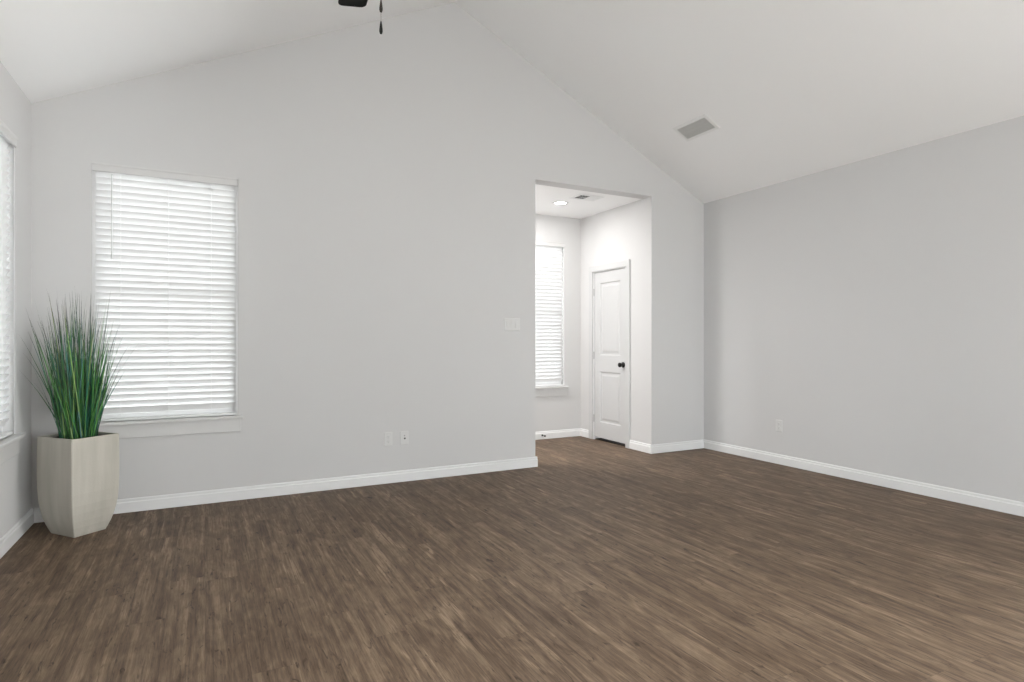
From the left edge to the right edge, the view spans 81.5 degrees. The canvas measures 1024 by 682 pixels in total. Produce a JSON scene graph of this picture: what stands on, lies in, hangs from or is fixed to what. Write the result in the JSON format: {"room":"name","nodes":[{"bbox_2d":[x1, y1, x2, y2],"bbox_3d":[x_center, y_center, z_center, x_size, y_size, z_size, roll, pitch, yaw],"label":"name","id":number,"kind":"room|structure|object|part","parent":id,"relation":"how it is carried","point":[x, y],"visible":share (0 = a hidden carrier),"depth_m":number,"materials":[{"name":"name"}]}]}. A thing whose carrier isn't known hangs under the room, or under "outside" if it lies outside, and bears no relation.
{"room":"empty living room","nodes":[
{"label":"empty living room","id":0,"kind":"room"},
{"bbox_2d":[0,61,30,537],"bbox_3d":[-1.329,-0.183,0.186,0.150,2.776,8.350,0,0,-27],"label":"wall","id":1,"kind":"structure","parent":0,"point":[15,107],"depth_m":3.66,"materials":[{"name":"white paint"}]},
{"bbox_2d":[0,119,17,438],"bbox_3d":[-2.817,-0.335,3.179,0.073,1.791,0.913,0,0,-27],"label":"window blind","id":2,"kind":"object","parent":1,"relation":"attached to","point":[7,137],"visible":1,"depth_m":3.50,"materials":[{"name":"white paint"}]},
{"bbox_3d":[-2.827,0.551,3.174,0.052,0.016,0.887,0,0,-27],"label":"rail","id":3,"kind":"part","parent":2,"relation":"part of","materials":[{"name":"white paint"}]},
{"bbox_2d":[0,433,25,463],"bbox_3d":[-2.839,-0.275,3.168,0.185,1.915,0.985,0,0,-27],"label":"window","id":4,"kind":"structure","parent":1,"relation":"in","point":[9,445],"depth_m":3.43,"materials":[{"name":"white plastic"}]},
{"bbox_3d":[-2.810,0.574,3.183,0.120,0.022,0.985,0,0,-27],"label":"sill","id":5,"kind":"part","parent":4,"relation":"part of","materials":[{"name":"white paint"}]},
{"bbox_2d":[0,508,33,558],"bbox_3d":[-1.254,1.155,0.224,0.017,0.095,8.350,0,0,-27],"label":"baseboard","id":6,"kind":"structure","parent":1,"relation":"attached to","point":[13,535],"depth_m":3.56,"materials":[{"name":"white paint"}]},
{"bbox_2d":[37,431,118,537],"bbox_3d":[-2.749,0.900,3.768,0.353,0.610,0.289,0,0,23],"label":"planter","id":7,"kind":"object","parent":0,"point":[78,473],"depth_m":3.67,"materials":[{"name":"ceramic"}]},
{"bbox_2d":[31,2,703,510],"bbox_3d":[-0.544,-0.973,5.375,6.310,4.356,0.150,0,0,-27],"label":"wall","id":8,"kind":"structure","parent":0,"point":[387,180],"depth_m":4.95,"materials":[{"name":"white paint"}]},
{"bbox_2d":[92,162,237,421],"bbox_3d":[-2.491,-0.335,4.311,0.910,1.791,0.073,0,0,-27],"label":"window blind","id":9,"kind":"object","parent":8,"relation":"attached to","point":[165,242],"visible":0.89,"depth_m":4.31,"materials":[{"name":"white paint"}]},
{"bbox_3d":[-2.496,-0.319,4.321,0.003,1.727,0.033,0,0,-27],"label":"ladder cord","id":10,"kind":"part","parent":9,"relation":"part of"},
{"bbox_3d":[-2.496,0.551,4.320,0.884,0.016,0.052,0,0,-27],"label":"rail","id":11,"kind":"part","parent":9,"relation":"part of","materials":[{"name":"white paint"}]},
{"bbox_2d":[98,372,242,438],"bbox_3d":[-2.502,-0.275,4.332,0.982,1.915,0.185,0,0,-27],"label":"window","id":12,"kind":"structure","parent":8,"relation":"in","point":[125,429],"depth_m":4.30,"materials":[{"name":"white plastic"}]},
{"bbox_3d":[-2.530,-0.334,4.386,0.912,1.797,0.065,0,0,-27],"label":"frame","id":13,"kind":"part","parent":12,"relation":"part of","materials":[{"name":"white plastic"}]},
{"bbox_3d":[-2.524,0.085,4.374,0.864,0.860,0.026,0,0,-27],"label":"sash","id":14,"kind":"part","parent":12,"relation":"part of","materials":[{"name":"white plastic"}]},
{"bbox_3d":[-2.487,0.574,4.303,0.982,0.022,0.120,0,0,-27],"label":"sill","id":15,"kind":"part","parent":12,"relation":"part of","materials":[{"name":"white paint"}]},
{"bbox_2d":[34,456,537,522],"bbox_3d":[-1.458,1.155,4.809,3.830,0.095,0.017,0,0,-27],"label":"baseboard","id":16,"kind":"structure","parent":8,"relation":"attached to","point":[127,505],"depth_m":4.71,"materials":[{"name":"white paint"}]},
{"bbox_2d":[384,432,391,445],"bbox_3d":[-1.047,0.830,5.025,0.072,0.116,0.009,0,0,-27],"label":"power outlet","id":17,"kind":"object","parent":8,"relation":"attached to","point":[387,435],"visible":1,"depth_m":5.02,"materials":[{"name":"white plastic"}]},
{"bbox_2d":[400,431,407,444],"bbox_3d":[-0.920,0.830,5.087,0.072,0.116,0.016,0,0,-27],"label":"outlet","id":18,"kind":"object","parent":8,"relation":"attached to","point":[403,434],"visible":1,"depth_m":5.08,"materials":[{"name":"white plastic"}]},
{"bbox_2d":[504,318,519,330],"bbox_3d":[0.003,-0.155,5.566,0.165,0.116,0.012,0,0,-27],"label":"light switch","id":19,"kind":"object","parent":8,"relation":"attached to","point":[510,324],"visible":1,"depth_m":5.56,"materials":[{"name":"white plastic"}]},
{"bbox_2d":[650,439,703,453],"bbox_3d":[1.814,1.155,6.500,0.755,0.095,0.017,0,0,-27],"label":"baseboard","id":20,"kind":"structure","parent":8,"relation":"attached to","point":[694,444],"depth_m":6.48,"materials":[{"name":"white paint"}]},
{"bbox_2d":[0,436,1023,681],"bbox_3d":[1.229,1.265,2.267,6.605,0.120,10.000,0,0,-27],"label":"floor","id":21,"kind":"structure","parent":0,"point":[597,561],"depth_m":2.99,"materials":[{"name":"wood"}]},
{"bbox_2d":[19,292,130,537],"bbox_3d":[-2.753,0.434,3.758,0.604,1.541,0.491,0,0,3],"label":"potted grass","id":22,"kind":"object","parent":21,"relation":"on","point":[78,465],"depth_m":3.69,"materials":[{"name":"stone"}]},
{"bbox_2d":[0,0,1023,202],"bbox_3d":[1.408,-2.327,1.600,6.310,1.708,8.650,0,0,-27],"label":"ceiling","id":23,"kind":"structure","parent":0,"point":[793,89],"depth_m":4.42,"materials":[{"name":"white paint"}]},
{"bbox_2d":[338,0,382,33],"bbox_3d":[-0.496,-1.595,2.240,1.290,0.957,1.250,0,0,-27],"label":"ceiling fan","id":24,"kind":"object","parent":23,"relation":"hanging from","point":[353,3],"visible":1,"depth_m":2.77,"materials":[{"name":"brown metal"}]},
{"bbox_3d":[-0.663,-1.583,2.594,0.130,0.024,0.465,0,0,-24],"label":"blade","id":25,"kind":"part","parent":24,"relation":"part of","materials":[{"name":"brown metal"}]},
{"bbox_2d":[672,114,719,141],"bbox_3d":[1.721,-1.992,5.561,0.195,0.098,0.420,0,0,-27],"label":"ceiling vent","id":26,"kind":"object","parent":23,"relation":"in","point":[701,125],"visible":1,"depth_m":5.55,"materials":[{"name":"white metal"}]},
{"bbox_2d":[535,214,580,431],"bbox_3d":[-0.202,-0.171,7.072,4.735,2.752,0.150,0,0,-27],"label":"wall","id":27,"kind":"structure","parent":0,"point":[551,412],"depth_m":7.45,"materials":[{"name":"white paint"}]},
{"bbox_2d":[535,240,564,386],"bbox_3d":[0.242,-0.335,7.243,0.908,1.791,0.073,0,0,-27],"label":"window blind","id":28,"kind":"object","parent":27,"relation":"attached to","point":[548,254],"visible":0.35,"depth_m":7.37,"materials":[{"name":"white paint"}]},
{"bbox_3d":[0.237,0.551,7.252,0.882,0.016,0.052,0,0,-27],"label":"rail","id":29,"kind":"part","parent":28,"relation":"part of","materials":[{"name":"white paint"}]},
{"bbox_2d":[535,381,568,396],"bbox_3d":[0.231,-0.275,7.264,0.980,1.915,0.185,0,0,-27],"label":"window","id":30,"kind":"structure","parent":27,"relation":"in","point":[544,391],"depth_m":7.34,"materials":[{"name":"white plastic"}]},
{"bbox_3d":[0.203,-0.334,7.317,0.910,1.797,0.065,0,0,-27],"label":"frame","id":31,"kind":"part","parent":30,"relation":"part of","materials":[{"name":"white plastic"}]},
{"bbox_3d":[0.245,0.574,7.235,0.980,0.022,0.120,0,0,-27],"label":"sill","id":32,"kind":"part","parent":30,"relation":"part of","materials":[{"name":"white paint"}]},
{"bbox_2d":[535,428,579,439],"bbox_3d":[-0.630,1.155,6.756,3.385,0.095,0.017,0,0,-27],"label":"baseboard","id":33,"kind":"structure","parent":27,"relation":"attached to","point":[566,432],"depth_m":7.37,"materials":[{"name":"white paint"}]},
{"bbox_2d":[535,184,640,218],"bbox_3d":[0.074,-1.622,6.539,4.735,0.150,1.350,0,0,-27],"label":"ceiling","id":34,"kind":"structure","parent":0,"point":[545,196],"depth_m":6.63,"materials":[{"name":"white paint"}]},
{"bbox_2d":[553,201,567,204],"bbox_3d":[0.542,-1.543,6.651,0.180,0.008,0.180,0,0,-27],"label":"recessed light","id":35,"kind":"object","parent":34,"relation":"in","point":[555,202],"visible":1,"depth_m":6.65,"materials":[{"name":"white paint"}]},
{"bbox_2d":[570,194,603,200],"bbox_3d":[0.805,-1.542,6.393,0.318,0.008,0.216,0,0,-27],"label":"ceiling vent","id":36,"kind":"object","parent":34,"relation":"in","point":[586,197],"visible":1,"depth_m":6.38,"materials":[{"name":"white metal"}]},
{"bbox_2d":[581,199,641,441],"bbox_3d":[1.199,-0.171,7.036,0.120,2.752,1.200,0,0,-27],"label":"wall","id":37,"kind":"structure","parent":0,"point":[615,234],"depth_m":6.80,"materials":[{"name":"white paint"}]},
{"bbox_2d":[580,428,588,437],"bbox_3d":[0.909,1.155,7.447,0.017,0.095,0.204,0,0,-27],"label":"baseboard","id":38,"kind":"structure","parent":37,"relation":"attached to","point":[583,432],"depth_m":7.43,"materials":[{"name":"white paint"}]},
{"bbox_2d":[589,259,629,448],"bbox_3d":[1.174,0.145,7.023,0.176,2.120,0.796,0,0,-27],"label":"door","id":39,"kind":"structure","parent":37,"relation":"in","point":[609,283],"depth_m":7.02,"materials":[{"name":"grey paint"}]},
{"bbox_3d":[1.242,0.273,6.774,0.068,0.066,0.066,0,0,-27],"label":"knob","id":40,"kind":"part","parent":39,"relation":"part of","materials":[{"name":"black metal"}]},
{"bbox_2d":[629,440,650,453],"bbox_3d":[1.401,1.155,6.495,0.017,0.095,0.354,0,0,-27],"label":"baseboard","id":41,"kind":"structure","parent":37,"relation":"attached to","point":[643,447],"depth_m":6.49,"materials":[{"name":"white paint"}]},
{"bbox_2d":[704,116,1023,501],"bbox_3d":[4.144,-0.171,3.014,0.150,2.752,8.350,0,0,-27],"label":"wall","id":42,"kind":"structure","parent":0,"point":[872,308],"depth_m":4.95,"materials":[{"name":"white paint"}]},
{"bbox_2d":[776,420,781,431],"bbox_3d":[2.610,0.830,5.808,0.009,0.116,0.072,0,0,-27],"label":"power outlet","id":43,"kind":"object","parent":42,"relation":"attached to","point":[778,422],"visible":1,"depth_m":5.80,"materials":[{"name":"white plastic"}]},
{"bbox_2d":[703,439,1023,516],"bbox_3d":[4.070,1.155,2.976,0.017,0.095,8.350,0,0,-27],"label":"baseboard","id":44,"kind":"structure","parent":42,"relation":"attached to","point":[1008,506],"depth_m":4.91,"materials":[{"name":"white paint"}]},
{"label":"outside","id":45,"kind":"structure","parent":0,"visible":0},
{"bbox_2d":[110,374,553,406],"bbox_3d":[0.859,1.445,2.695,44.000,0.200,44.000,0,0,-27],"label":"ground","id":46,"kind":"structure","parent":45,"point":[553,374],"depth_m":14.81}
]}

